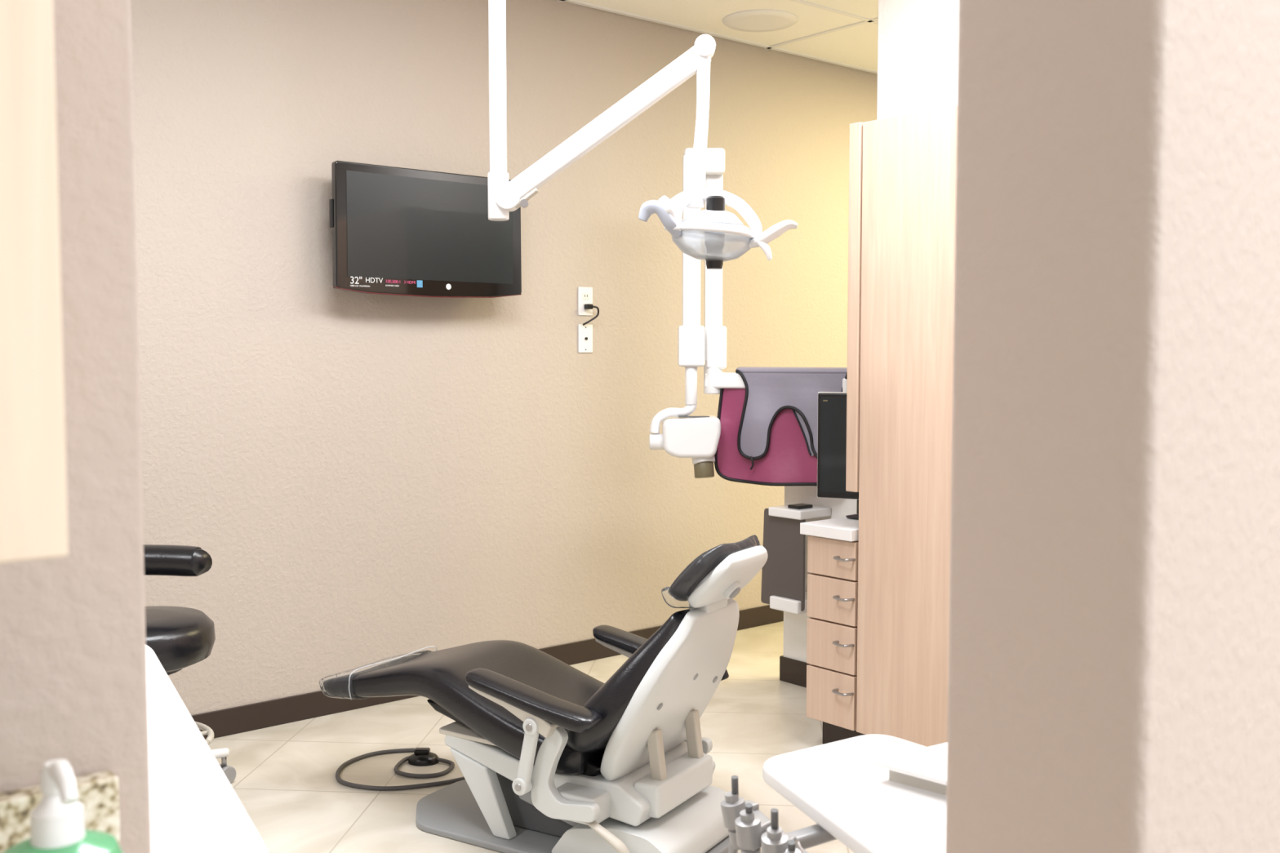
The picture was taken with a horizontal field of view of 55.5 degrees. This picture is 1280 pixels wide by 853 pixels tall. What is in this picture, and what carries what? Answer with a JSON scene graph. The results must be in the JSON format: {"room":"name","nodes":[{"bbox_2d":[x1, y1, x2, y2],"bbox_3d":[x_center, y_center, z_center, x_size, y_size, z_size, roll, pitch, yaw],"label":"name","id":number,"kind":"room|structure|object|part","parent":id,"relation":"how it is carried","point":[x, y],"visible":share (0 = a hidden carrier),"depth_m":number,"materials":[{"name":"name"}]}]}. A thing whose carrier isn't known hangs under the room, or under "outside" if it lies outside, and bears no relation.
{"room":"dental clinic","nodes":[
{"label":"dental clinic","id":0,"kind":"room"},
{"bbox_2d":[2,759,123,852],"bbox_3d":[-0.391,0.301,0.818,0.086,0.159,0.086,-2,4,-30],"label":"soap dispenser","id":1,"kind":"object","parent":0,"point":[57,824],"visible":1,"depth_m":0.80,"materials":[{"name":"white plastic"}]},
{"bbox_3d":[-0.379,0.234,0.798,0.014,0.022,0.042,-3,4,-37],"label":"spout","id":2,"kind":"part","parent":1,"relation":"part of","materials":[{"name":"white plastic"}]},
{"bbox_2d":[2,829,123,852],"bbox_3d":[-0.391,0.328,0.820,0.084,0.105,0.084,-2,4,-30],"label":"bottle","id":3,"kind":"object","parent":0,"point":[41,841],"depth_m":0.81,"materials":[{"name":"green plastic"}]},
{"bbox_2d":[0,0,151,852],"bbox_3d":[-1.706,-0.062,-0.058,3.324,2.790,0.120,-3,4,-40],"label":"wall","id":4,"kind":"structure","parent":0,"point":[73,672],"depth_m":0.95,"materials":[{"name":"beige paint"}]},
{"bbox_2d":[0,0,68,563],"bbox_3d":[-0.821,-0.554,0.386,1.086,1.280,0.298,-3,4,-40],"label":"upper cabinet","id":5,"kind":"object","parent":4,"relation":"attached to","point":[33,523],"depth_m":0.64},
{"bbox_2d":[0,770,119,852],"bbox_3d":[-0.690,0.808,0.394,1.191,1.000,0.578,-3,4,-40],"label":"backsplash","id":6,"kind":"structure","parent":4,"relation":"attached to","point":[98,793],"depth_m":0.94,"materials":[{"name":"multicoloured stone"}]},
{"bbox_2d":[129,0,877,715],"bbox_3d":[-0.788,-0.352,4.794,11.000,2.790,0.120,-3,4,-40],"label":"wall","id":7,"kind":"structure","parent":0,"point":[363,478],"depth_m":4.71,"materials":[{"name":"beige paint"}]},
{"bbox_2d":[328,160,521,297],"bbox_3d":[-0.813,-0.718,4.574,0.793,0.466,0.149,-3,4,-40],"label":"television","id":8,"kind":"object","parent":7,"relation":"attached to","point":[397,231],"visible":0.99,"depth_m":4.48,"materials":[{"name":"black plastic"}]},
{"bbox_3d":[-0.777,-0.496,4.546,0.786,0.025,0.030,-3,4,-40],"label":"red trim","id":9,"kind":"part","parent":8,"relation":"part of","materials":[{"name":"plastic"}]},
{"bbox_2d":[191,604,783,739],"bbox_3d":[-0.747,0.996,4.825,11.000,0.095,0.008,-3,4,-40],"label":"baseboard","id":10,"kind":"structure","parent":7,"relation":"attached to","point":[248,717],"depth_m":4.46,"materials":[{"name":"brown plastic"}]},
{"bbox_2d":[577,324,592,352],"bbox_3d":[-0.230,-0.375,5.178,0.076,0.120,0.012,-3,4,-40],"label":"wall outlet","id":11,"kind":"object","parent":7,"relation":"attached to","point":[585,331],"visible":1,"depth_m":5.18,"materials":[{"name":"white plastic"}]},
{"bbox_2d":[577,286,599,325],"bbox_3d":[-0.217,-0.510,5.154,0.076,0.164,0.054,-3,4,-40],"label":"wall outlet","id":12,"kind":"object","parent":7,"relation":"attached to","point":[585,306],"visible":1,"depth_m":5.16,"materials":[{"name":"white plastic"}]},
{"bbox_3d":[-0.232,-0.532,5.171,0.076,0.120,0.006,-3,4,-40],"label":"plate","id":13,"kind":"part","parent":12,"relation":"part of","materials":[{"name":"white plastic"}]},
{"bbox_2d":[582,293,589,299],"bbox_3d":[-0.230,-0.554,5.167,0.034,0.028,0.003,-3,4,-40],"label":"receptacle","id":14,"kind":"object","parent":12,"relation":"attached to","point":[585,295],"depth_m":5.17,"materials":[{"name":"white plastic"}]},
{"bbox_3d":[-0.208,-0.470,5.157,0.071,0.084,0.014,0,3,-8],"label":"cord","id":15,"kind":"part","parent":12,"relation":"part of","materials":[{"name":"black plastic"}]},
{"bbox_2d":[208,621,853,852],"bbox_3d":[1.509,1.253,2.166,11.000,0.100,7.240,-3,4,-40],"label":"floor","id":16,"kind":"structure","parent":0,"point":[286,782],"depth_m":4.00,"materials":[{"name":"beige tile"}]},
{"bbox_2d":[143,544,235,783],"bbox_3d":[-1.463,0.732,3.508,0.598,0.781,0.576,0,3,0],"label":"stool","id":17,"kind":"object","parent":16,"relation":"on","point":[180,637],"visible":0.16,"depth_m":3.46,"materials":[{"name":"black leather"}]},
{"bbox_3d":[-1.461,0.693,3.527,0.260,0.025,0.260,0,3,0],"label":"seat plate","id":18,"kind":"part","parent":17,"relation":"part of","materials":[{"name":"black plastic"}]},
{"bbox_3d":[-1.461,0.617,3.522,0.436,0.139,0.436,0,3,0],"label":"seat","id":19,"kind":"part","parent":17,"relation":"part of","materials":[{"name":"black leather"}]},
{"bbox_3d":[-1.363,1.005,3.673,0.040,0.054,0.262,3,4,37],"label":"leg","id":20,"kind":"part","parent":17,"relation":"part of","materials":[{"name":"white metal"}]},
{"bbox_3d":[-1.289,1.032,3.769,0.016,0.050,0.016,0,3,0],"label":"caster stem","id":21,"kind":"part","parent":17,"relation":"part of","materials":[{"name":"metal"}]},
{"bbox_2d":[146,644,268,852],"bbox_3d":[-0.923,0.863,1.815,0.821,0.720,1.560,-3,4,-40],"label":"countertop","id":22,"kind":"structure","parent":16,"relation":"on","point":[195,808],"depth_m":1.71,"materials":[{"name":"white laminate"}]},
{"bbox_2d":[335,747,465,791],"bbox_3d":[-0.717,1.081,3.836,0.520,0.045,0.368,2,4,33],"label":"foot pedal","id":23,"kind":"object","parent":16,"relation":"on","point":[422,757],"visible":0.96,"depth_m":3.89,"materials":[{"name":"black plastic"}]},
{"bbox_2d":[413,747,430,755],"bbox_3d":[-0.710,1.059,3.965,0.050,0.017,0.030,0,3,0],"label":"switch","id":24,"kind":"object","parent":23,"relation":"attached to","point":[418,751],"depth_m":3.95,"materials":[{"name":"black plastic"}]},
{"bbox_2d":[319,534,768,852],"bbox_3d":[-0.308,0.696,3.463,1.379,0.858,0.692,2,4,31],"label":"dental chair","id":25,"kind":"object","parent":16,"relation":"on","point":[552,757],"visible":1,"depth_m":3.17,"materials":[{"name":"black leather"}]},
{"bbox_3d":[-0.461,0.783,3.561,0.999,0.238,0.480,2,4,31],"label":"seat and leg cushion","id":26,"kind":"part","parent":25,"relation":"part of","materials":[{"name":"black leather"}]},
{"bbox_3d":[-0.364,0.844,3.506,0.235,0.013,0.409,2,4,31],"label":"frame plate","id":27,"kind":"part","parent":25,"relation":"part of","materials":[{"name":"beige paint"}]},
{"bbox_3d":[-0.431,1.003,3.340,0.206,0.218,0.040,2,4,31],"label":"lift leg","id":28,"kind":"part","parent":25,"relation":"part of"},
{"bbox_3d":[-0.148,1.025,3.222,0.475,0.169,0.040,2,4,31],"label":"lift arm","id":29,"kind":"part","parent":25,"relation":"part of"},
{"bbox_3d":[-0.203,1.118,3.425,0.940,0.020,0.499,2,4,31],"label":"plate","id":30,"kind":"part","parent":25,"relation":"part of","materials":[{"name":"white plastic"}]},
{"bbox_3d":[-0.167,0.920,3.391,0.648,0.147,0.400,2,4,31],"label":"seat frame","id":31,"kind":"part","parent":25,"relation":"part of","materials":[{"name":"white plastic"}]},
{"bbox_3d":[-0.091,1.028,3.025,0.153,0.087,0.050,2,4,35],"label":"release lever","id":32,"kind":"part","parent":25,"relation":"part of","materials":[{"name":"beige paint"}]},
{"bbox_2d":[564,608,689,752],"bbox_3d":[0.035,0.647,3.253,0.344,0.385,0.536,2,4,31],"label":"cushion","id":33,"kind":"object","parent":25,"relation":"on","point":[644,706],"depth_m":3.04,"materials":[{"name":"black leather"}]},
{"bbox_3d":[0.225,0.407,3.100,0.065,0.062,0.036,2,4,31],"label":"headrest knob","id":34,"kind":"part","parent":25,"relation":"part of","materials":[{"name":"grey plastic"}]},
{"bbox_2d":[800,516,864,744],"bbox_3d":[0.822,0.699,4.190,0.590,0.765,0.225,-3,4,-40],"label":"base cabinet","id":35,"kind":"object","parent":16,"relation":"on","point":[832,544],"visible":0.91,"depth_m":4.01,"materials":[{"name":"brown wood"}]},
{"bbox_2d":[800,516,858,542],"bbox_3d":[0.826,0.336,4.174,0.575,0.038,0.223,-3,4,-40],"label":"countertop","id":36,"kind":"structure","parent":35,"relation":"on","point":[846,529],"depth_m":4.01,"materials":[{"name":"white laminate"}]},
{"bbox_2d":[817,391,858,519],"bbox_3d":[0.759,0.099,4.179,0.304,0.432,0.115,1,4,22],"label":"computer monitor","id":37,"kind":"object","parent":36,"relation":"on","point":[832,406],"visible":0.39,"depth_m":4.20,"materials":[{"name":"black plastic"}]},
{"bbox_3d":[0.636,0.726,4.024,0.021,0.154,0.206,-3,4,-40],"label":"drawer","id":38,"kind":"part","parent":35,"relation":"part of","materials":[{"name":"brown wood"}]},
{"bbox_3d":[0.636,0.897,4.035,0.021,0.177,0.206,-3,4,-40],"label":"drawer","id":39,"kind":"part","parent":35,"relation":"part of","materials":[{"name":"brown wood"}]},
{"bbox_3d":[0.636,0.572,4.015,0.021,0.144,0.206,-3,4,-40],"label":"drawer","id":40,"kind":"part","parent":35,"relation":"part of","materials":[{"name":"brown wood"}]},
{"bbox_3d":[0.636,0.432,4.007,0.021,0.124,0.206,-3,4,-40],"label":"drawer","id":41,"kind":"part","parent":35,"relation":"part of","materials":[{"name":"brown wood"}]},
{"bbox_3d":[0.658,0.869,3.964,0.036,0.011,0.075,-3,4,-40],"label":"handle","id":42,"kind":"part","parent":35,"relation":"part of","materials":[{"name":"metal"}]},
{"bbox_3d":[0.658,0.709,3.955,0.036,0.011,0.075,-3,4,-40],"label":"handle","id":43,"kind":"part","parent":35,"relation":"part of","materials":[{"name":"metal"}]},
{"bbox_3d":[0.658,0.559,3.946,0.036,0.011,0.075,-3,4,-40],"label":"handle","id":44,"kind":"part","parent":35,"relation":"part of","materials":[{"name":"metal"}]},
{"bbox_3d":[0.658,0.430,3.938,0.036,0.011,0.075,-3,4,-40],"label":"handle","id":45,"kind":"part","parent":35,"relation":"part of","materials":[{"name":"metal"}]},
{"bbox_2d":[762,734,946,852],"bbox_3d":[0.388,0.865,1.705,0.474,0.730,0.580,-3,4,-40],"label":"table","id":46,"kind":"object","parent":16,"relation":"on","point":[873,793],"visible":0.47,"depth_m":1.75,"materials":[{"name":"white plastic"}]},
{"bbox_2d":[720,775,836,852],"bbox_3d":[0.271,0.750,1.717,0.262,0.473,0.271,-1,4,-19],"label":"dental handpieces","id":47,"kind":"object","parent":46,"relation":"attached to","point":[749,830],"visible":0.98,"depth_m":1.70,"materials":[{"name":"grey metal"}]},
{"bbox_3d":[0.195,0.585,1.695,0.030,0.030,0.237,-1,4,-19],"label":"rail","id":48,"kind":"part","parent":47,"relation":"part of","materials":[{"name":"grey metal"}]},
{"bbox_3d":[0.229,0.611,1.588,0.071,0.136,0.014,1,4,19],"label":"lever","id":49,"kind":"part","parent":47,"relation":"part of","materials":[{"name":"metal"}]},
{"bbox_3d":[0.241,0.576,1.708,0.104,0.035,0.030,-1,4,-17],"label":"rail mount","id":50,"kind":"part","parent":47,"relation":"part of","materials":[{"name":"grey metal"}]},
{"bbox_2d":[873,742,946,785],"bbox_3d":[0.470,0.499,1.779,0.168,0.008,0.196,-3,4,-40],"label":"tray","id":51,"kind":"object","parent":46,"relation":"on","point":[927,766],"depth_m":1.78,"materials":[{"name":"white plastic"}]},
{"bbox_2d":[845,105,956,746],"bbox_3d":[1.286,0.084,3.626,0.560,2.060,1.262,-3,4,-40],"label":"tall cabinet","id":52,"kind":"object","parent":16,"relation":"on","point":[901,224],"visible":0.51,"depth_m":3.76,"materials":[{"name":"brown wood"}]},
{"bbox_3d":[0.723,-0.378,3.920,0.115,1.174,0.046,-3,4,-40],"label":"panel","id":53,"kind":"part","parent":52,"relation":"part of","materials":[{"name":"brown wood"}]},
{"bbox_2d":[575,0,878,71],"bbox_3d":[1.509,-1.632,1.993,11.000,0.100,7.240,-3,4,-40],"label":"ceiling","id":54,"kind":"structure","parent":0,"point":[855,46],"depth_m":5.33,"materials":[{"name":"white tile"}]},
{"bbox_2d":[487,0,797,269],"bbox_3d":[-0.035,-1.056,3.439,0.964,1.222,0.259,1,3,9],"label":"light","id":55,"kind":"object","parent":54,"relation":"hanging from","point":[504,197],"visible":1,"depth_m":3.45,"materials":[{"name":"white plastic"}]},
{"bbox_3d":[-0.337,-0.674,3.550,0.081,0.070,0.030,1,3,9],"label":"spring arm","id":56,"kind":"part","parent":55,"relation":"part of","materials":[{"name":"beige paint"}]},
{"bbox_3d":[-0.091,-0.873,3.498,0.591,0.427,0.045,1,3,9],"label":"spring arm","id":57,"kind":"part","parent":55,"relation":"part of","materials":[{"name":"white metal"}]},
{"bbox_3d":[0.061,-0.573,3.355,0.124,0.101,0.064,-1,3,-10],"label":"handle","id":58,"kind":"part","parent":55,"relation":"part of","materials":[{"name":"white plastic"}]},
{"bbox_3d":[0.171,-0.862,3.445,0.066,0.373,0.045,-2,4,-34],"label":"drop rod","id":59,"kind":"part","parent":55,"relation":"part of","materials":[{"name":"white metal"}]},
{"bbox_3d":[0.368,-0.536,3.386,0.141,0.076,0.060,0,3,0],"label":"handle","id":60,"kind":"part","parent":55,"relation":"part of","materials":[{"name":"white plastic"}]},
{"bbox_2d":[557,0,878,74],"bbox_3d":[1.548,-1.576,1.951,11.000,0.006,7.120,-3,4,-40],"label":"grid","id":61,"kind":"object","parent":54,"relation":"attached to","point":[875,20],"depth_m":5.44,"materials":[{"name":"white metal"}]},
{"bbox_2d":[722,8,798,31],"bbox_3d":[0.526,-1.774,5.323,0.330,0.014,0.330,-3,4,-40],"label":"ceiling speaker","id":62,"kind":"object","parent":54,"relation":"in","point":[757,20],"depth_m":5.29},
{"bbox_2d":[782,0,958,662],"bbox_3d":[1.564,-0.293,3.809,0.120,2.790,2.903,-3,4,-40],"label":"wall","id":63,"kind":"structure","parent":0,"point":[917,40],"depth_m":4.38,"materials":[{"name":"white paint"}]},
{"bbox_2d":[648,147,847,486],"bbox_3d":[0.458,-0.427,4.723,0.847,1.310,0.275,1,3,12],"label":"dental x-ray machine","id":64,"kind":"object","parent":63,"relation":"attached to","point":[696,438],"depth_m":4.73,"materials":[{"name":"white plastic"}]},
{"bbox_3d":[0.202,-0.166,4.788,0.048,0.160,0.048,0,3,0],"label":"arm stem","id":65,"kind":"part","parent":64,"relation":"part of","materials":[{"name":"white ceramic"}]},
{"bbox_3d":[0.202,-0.655,4.759,0.070,0.800,0.060,0,3,0],"label":"arm","id":66,"kind":"part","parent":64,"relation":"part of","materials":[{"name":"white metal"}]},
{"bbox_3d":[0.291,-0.659,4.819,0.070,0.800,0.060,0,3,0],"label":"arm","id":67,"kind":"part","parent":64,"relation":"part of","materials":[{"name":"white metal"}]},
{"bbox_3d":[0.537,-0.177,4.730,0.599,0.062,0.050,1,4,23],"label":"extension arm","id":68,"kind":"part","parent":64,"relation":"part of","materials":[{"name":"white ceramic"}]},
{"bbox_3d":[0.559,-0.001,4.727,0.547,0.459,0.138,2,4,27],"label":"lead apron","id":69,"kind":"part","parent":64,"relation":"part of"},
{"bbox_3d":[0.809,-0.065,4.608,0.095,0.240,0.080,0,3,0],"label":"wall mount plate","id":70,"kind":"part","parent":64,"relation":"part of","materials":[{"name":"white ceramic"}]},
{"bbox_2d":[779,656,809,687],"bbox_3d":[0.771,1.000,4.725,0.010,0.100,0.618,-3,4,-40],"label":"baseboard","id":71,"kind":"structure","parent":63,"relation":"attached to","point":[792,671],"depth_m":4.90,"materials":[{"name":"brown plastic"}]},
{"bbox_2d":[760,503,831,613],"bbox_3d":[0.602,0.505,4.763,0.179,0.413,0.229,-3,4,-40],"label":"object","id":72,"kind":"object","parent":63,"relation":"attached to","point":[783,573],"visible":0.9,"depth_m":4.70,"materials":[{"name":"grey plastic"}]},
{"bbox_3d":[0.555,0.514,4.727,0.012,0.379,0.224,-3,4,-40],"label":"shelf panel","id":73,"kind":"part","parent":72,"relation":"part of","materials":[{"name":"grey plastic"}]},
{"bbox_2d":[945,0,1279,852],"bbox_3d":[1.363,-0.177,1.866,2.700,2.790,0.188,-3,4,-40],"label":"wall","id":74,"kind":"structure","parent":0,"point":[1113,685],"depth_m":1.00,"materials":[{"name":"beige paint"}]}
]}

